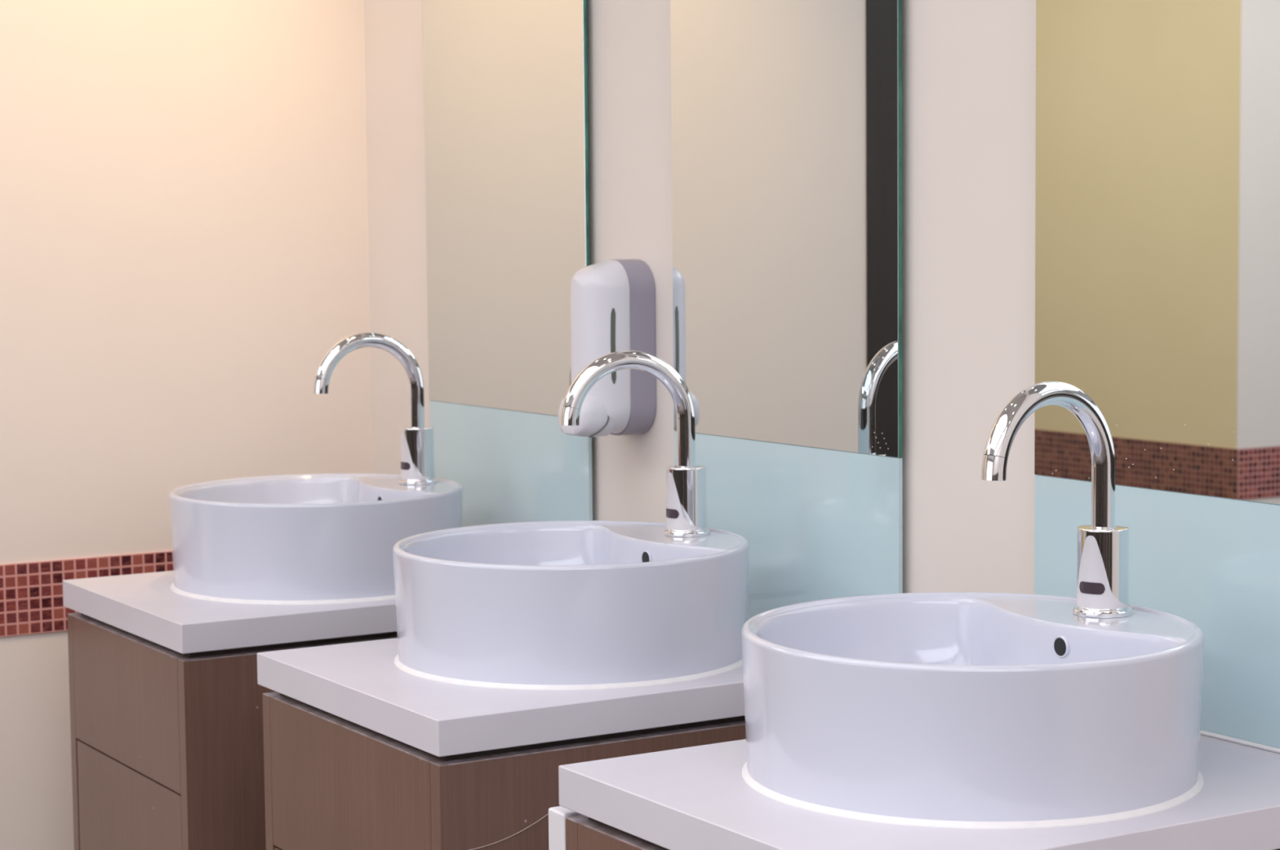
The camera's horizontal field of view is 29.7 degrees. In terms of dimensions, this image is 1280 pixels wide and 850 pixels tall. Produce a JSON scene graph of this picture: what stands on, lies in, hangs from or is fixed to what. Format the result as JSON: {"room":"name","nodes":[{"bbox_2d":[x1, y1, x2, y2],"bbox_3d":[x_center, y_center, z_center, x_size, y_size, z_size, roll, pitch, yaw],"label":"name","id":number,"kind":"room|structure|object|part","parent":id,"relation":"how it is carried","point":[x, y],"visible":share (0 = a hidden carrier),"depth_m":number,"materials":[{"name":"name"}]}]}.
{"room":"public restroom","nodes":[
{"label":"public restroom","id":0,"kind":"room"},
{"bbox_2d":[0,0,373,849],"bbox_3d":[-0.979,-0.310,3.974,1.110,2.750,0.120,-3,5,-31],"label":"wall","id":1,"kind":"structure","parent":0,"point":[184,237],"depth_m":4.01,"materials":[{"name":"beige paint"}]},
{"bbox_2d":[0,551,173,636],"bbox_3d":[-0.941,0.279,3.968,1.110,0.117,0.004,-3,5,-31],"label":"trim","id":2,"kind":"structure","parent":1,"relation":"attached to","point":[31,593],"depth_m":3.95,"materials":[{"name":"red tile"}]},
{"bbox_2d":[364,0,1035,594],"bbox_3d":[0.107,-0.271,3.355,0.100,2.750,10.400,-3,5,-31],"label":"wall","id":3,"kind":"structure","parent":0,"point":[969,66],"depth_m":2.89,"materials":[{"name":"beige paint"}]},
{"bbox_2d":[422,0,589,416],"bbox_3d":[-0.212,-0.574,3.740,0.016,1.102,0.525,-3,5,-31],"label":"wall mirror","id":4,"kind":"object","parent":3,"relation":"attached to","point":[505,83],"visible":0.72,"depth_m":3.74,"materials":[{"name":"clear glass"}]},
{"bbox_2d":[429,400,592,526],"bbox_3d":[-0.205,0.099,3.795,0.015,0.247,0.525,-3,5,-31],"label":"backsplash","id":5,"kind":"structure","parent":3,"relation":"attached to","point":[510,466],"depth_m":3.77,"materials":[{"name":"glass"}]},
{"bbox_2d":[558,258,656,437],"bbox_3d":[-0.053,-0.109,3.425,0.118,0.250,0.100,-3,5,-31],"label":"soap dispenser","id":6,"kind":"object","parent":3,"relation":"attached to","point":[612,302],"visible":0.86,"depth_m":3.39,"materials":[{"name":"grey plastic"}]},
{"bbox_3d":[-0.080,-0.016,3.415,0.052,0.064,0.084,-3,5,-31],"label":"push lever","id":7,"kind":"part","parent":6,"relation":"part of","materials":[{"name":"white plastic"}]},
{"bbox_3d":[-0.021,-0.111,3.444,0.042,0.250,0.100,-3,5,-31],"label":"casing","id":8,"kind":"part","parent":6,"relation":"part of","materials":[{"name":"grey plastic"}]},
{"bbox_2d":[670,0,902,457],"bbox_3d":[0.181,-0.525,3.097,0.017,1.102,0.510,-3,5,-31],"label":"wall mirror","id":9,"kind":"object","parent":3,"relation":"attached to","point":[786,115],"visible":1,"depth_m":3.09,"materials":[{"name":"clear glass"}]},
{"bbox_2d":[674,430,902,619],"bbox_3d":[0.188,0.147,3.151,0.015,0.247,0.510,-3,5,-31],"label":"backsplash","id":10,"kind":"structure","parent":3,"relation":"attached to","point":[817,523],"depth_m":3.10,"materials":[{"name":"glass"}]},
{"bbox_2d":[1034,0,1279,505],"bbox_3d":[0.579,-0.477,2.444,0.017,1.102,0.523,-3,5,-31],"label":"wall mirror","id":11,"kind":"object","parent":3,"relation":"attached to","point":[1157,183],"visible":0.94,"depth_m":2.52,"materials":[{"name":"clear glass"}]},
{"bbox_2d":[1034,475,1279,748],"bbox_3d":[0.587,0.196,2.499,0.015,0.247,0.523,-3,5,-31],"label":"backsplash","id":12,"kind":"structure","parent":3,"relation":"attached to","point":[1213,563],"depth_m":2.48,"materials":[{"name":"glass"}]},
{"bbox_3d":[-2.490,1.304,1.886,6.216,0.100,10.400,-3,5,-31],"label":"floor","id":13,"kind":"structure","parent":0,"visible":0},
{"bbox_2d":[66,612,397,849],"bbox_3d":[-0.473,0.682,3.690,0.640,0.809,0.498,-3,5,-31],"label":"vanity cabinet","id":14,"kind":"object","parent":13,"relation":"on","point":[167,744],"visible":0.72,"depth_m":3.38,"materials":[{"name":"brown wood"}]},
{"bbox_3d":[-0.740,0.399,3.506,0.020,0.188,0.449,-3,5,-31],"label":"apron panel","id":15,"kind":"part","parent":14,"relation":"part of","materials":[{"name":"brown wood"}]},
{"bbox_3d":[-0.736,0.753,3.533,0.020,0.516,0.444,-3,5,-31],"label":"door","id":16,"kind":"part","parent":14,"relation":"part of","materials":[{"name":"brown wood"}]},
{"bbox_2d":[62,570,396,653],"bbox_3d":[-0.479,0.256,3.655,0.643,0.045,0.510,-3,5,-31],"label":"countertop","id":17,"kind":"structure","parent":14,"relation":"on","point":[145,606],"depth_m":3.40,"materials":[{"name":"white stone"}]},
{"bbox_2d":[168,473,462,604],"bbox_3d":[-0.487,0.166,3.648,0.441,0.144,0.441,-3,5,-31],"label":"basin","id":18,"kind":"object","parent":17,"relation":"in","point":[309,538],"visible":0.96,"depth_m":3.46,"materials":[{"name":"white ceramic"}]},
{"bbox_2d":[312,331,437,484],"bbox_3d":[-0.408,-0.025,3.698,0.195,0.236,0.059,-2,5,-19],"label":"tap","id":19,"kind":"object","parent":18,"relation":"on","point":[417,440],"visible":1,"depth_m":3.70,"materials":[{"name":"silver metal"}]},
{"bbox_3d":[-0.412,-0.067,3.684,0.175,0.150,0.023,-3,5,-26],"label":"spout","id":20,"kind":"part","parent":19,"relation":"part of","materials":[{"name":"silver metal"}]},
{"bbox_3d":[-0.352,0.046,3.721,0.030,0.073,0.052,-4,6,-36],"label":"sensor plate","id":21,"kind":"part","parent":19,"relation":"part of","materials":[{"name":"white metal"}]},
{"bbox_2d":[262,691,746,849],"bbox_3d":[-0.070,0.731,3.031,0.640,0.809,0.498,-3,5,-31],"label":"vanity cabinet","id":22,"kind":"object","parent":13,"relation":"on","point":[332,782],"visible":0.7,"depth_m":2.75,"materials":[{"name":"brown wood"}]},
{"bbox_3d":[-0.338,0.449,2.847,0.020,0.188,0.449,-3,5,-31],"label":"apron panel","id":23,"kind":"part","parent":22,"relation":"part of","materials":[{"name":"brown wood"}]},
{"bbox_2d":[257,637,744,756],"bbox_3d":[-0.076,0.305,2.996,0.643,0.045,0.510,-3,5,-31],"label":"countertop","id":24,"kind":"structure","parent":22,"relation":"on","point":[361,683],"depth_m":2.76,"materials":[{"name":"white stone"}]},
{"bbox_2d":[392,520,749,689],"bbox_3d":[-0.084,0.215,2.989,0.441,0.144,0.441,-3,5,-31],"label":"basin","id":25,"kind":"object","parent":24,"relation":"in","point":[544,605],"visible":0.98,"depth_m":2.81,"materials":[{"name":"white ceramic"}]},
{"bbox_2d":[560,350,710,537],"bbox_3d":[-0.002,0.025,3.033,0.195,0.236,0.059,-3,5,-26],"label":"tap","id":26,"kind":"object","parent":25,"relation":"on","point":[686,481],"visible":1,"depth_m":3.04,"materials":[{"name":"silver metal"}]},
{"bbox_3d":[-0.013,-0.018,3.034,0.175,0.150,0.023,-2,5,-19],"label":"spout","id":27,"kind":"part","parent":26,"relation":"part of","materials":[{"name":"silver metal"}]},
{"bbox_3d":[0.050,0.095,3.062,0.030,0.073,0.052,-4,6,-34],"label":"sensor plate","id":28,"kind":"part","parent":26,"relation":"part of","materials":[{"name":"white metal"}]},
{"bbox_2d":[470,813,548,849],"bbox_3d":[-0.148,0.450,2.669,0.112,0.029,0.001,-3,5,-31],"label":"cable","id":29,"kind":"object","parent":22,"relation":"attached to","point":[548,813],"visible":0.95,"depth_m":2.67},
{"bbox_2d":[548,805,581,849],"bbox_3d":[0.058,0.775,2.518,0.324,0.802,0.034,-3,5,-31],"label":"panel","id":30,"kind":"object","parent":13,"relation":"on","point":[557,815],"visible":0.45,"depth_m":2.40,"materials":[{"name":"white laminate"}]},
{"bbox_2d":[565,814,1279,849],"bbox_3d":[0.332,0.780,2.372,0.640,0.809,0.498,-3,5,-31],"label":"vanity cabinet","id":31,"kind":"object","parent":13,"relation":"on","point":[583,832],"visible":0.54,"depth_m":2.34,"materials":[{"name":"brown wood"}]},
{"bbox_3d":[0.065,0.498,2.188,0.020,0.188,0.449,-3,5,-31],"label":"apron panel","id":32,"kind":"part","parent":31,"relation":"part of","materials":[{"name":"brown wood"}]},
{"bbox_2d":[558,729,1279,849],"bbox_3d":[0.326,0.354,2.337,0.643,0.045,0.510,-3,5,-31],"label":"countertop","id":33,"kind":"structure","parent":31,"relation":"on","point":[694,797],"depth_m":2.19,"materials":[{"name":"white stone"}]},
{"bbox_2d":[741,591,1204,828],"bbox_3d":[0.319,0.265,2.330,0.441,0.144,0.441,-3,5,-31],"label":"basin","id":34,"kind":"object","parent":33,"relation":"in","point":[940,709],"visible":1,"depth_m":2.16,"materials":[{"name":"white ceramic"}]},
{"bbox_2d":[981,381,1133,617],"bbox_3d":[0.412,0.075,2.356,0.195,0.236,0.060,-5,6,-44],"label":"tap","id":35,"kind":"object","parent":34,"relation":"on","point":[1102,545],"visible":1,"depth_m":2.38,"materials":[{"name":"silver metal"}]},
{"bbox_3d":[0.401,0.032,2.354,0.175,0.150,0.023,-4,6,-37],"label":"spout","id":36,"kind":"part","parent":35,"relation":"part of","materials":[{"name":"silver metal"}]},
{"bbox_3d":[0.455,0.145,2.401,0.052,0.073,0.030,3,6,39],"label":"sensor plate","id":37,"kind":"part","parent":35,"relation":"part of","materials":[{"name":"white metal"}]}
]}

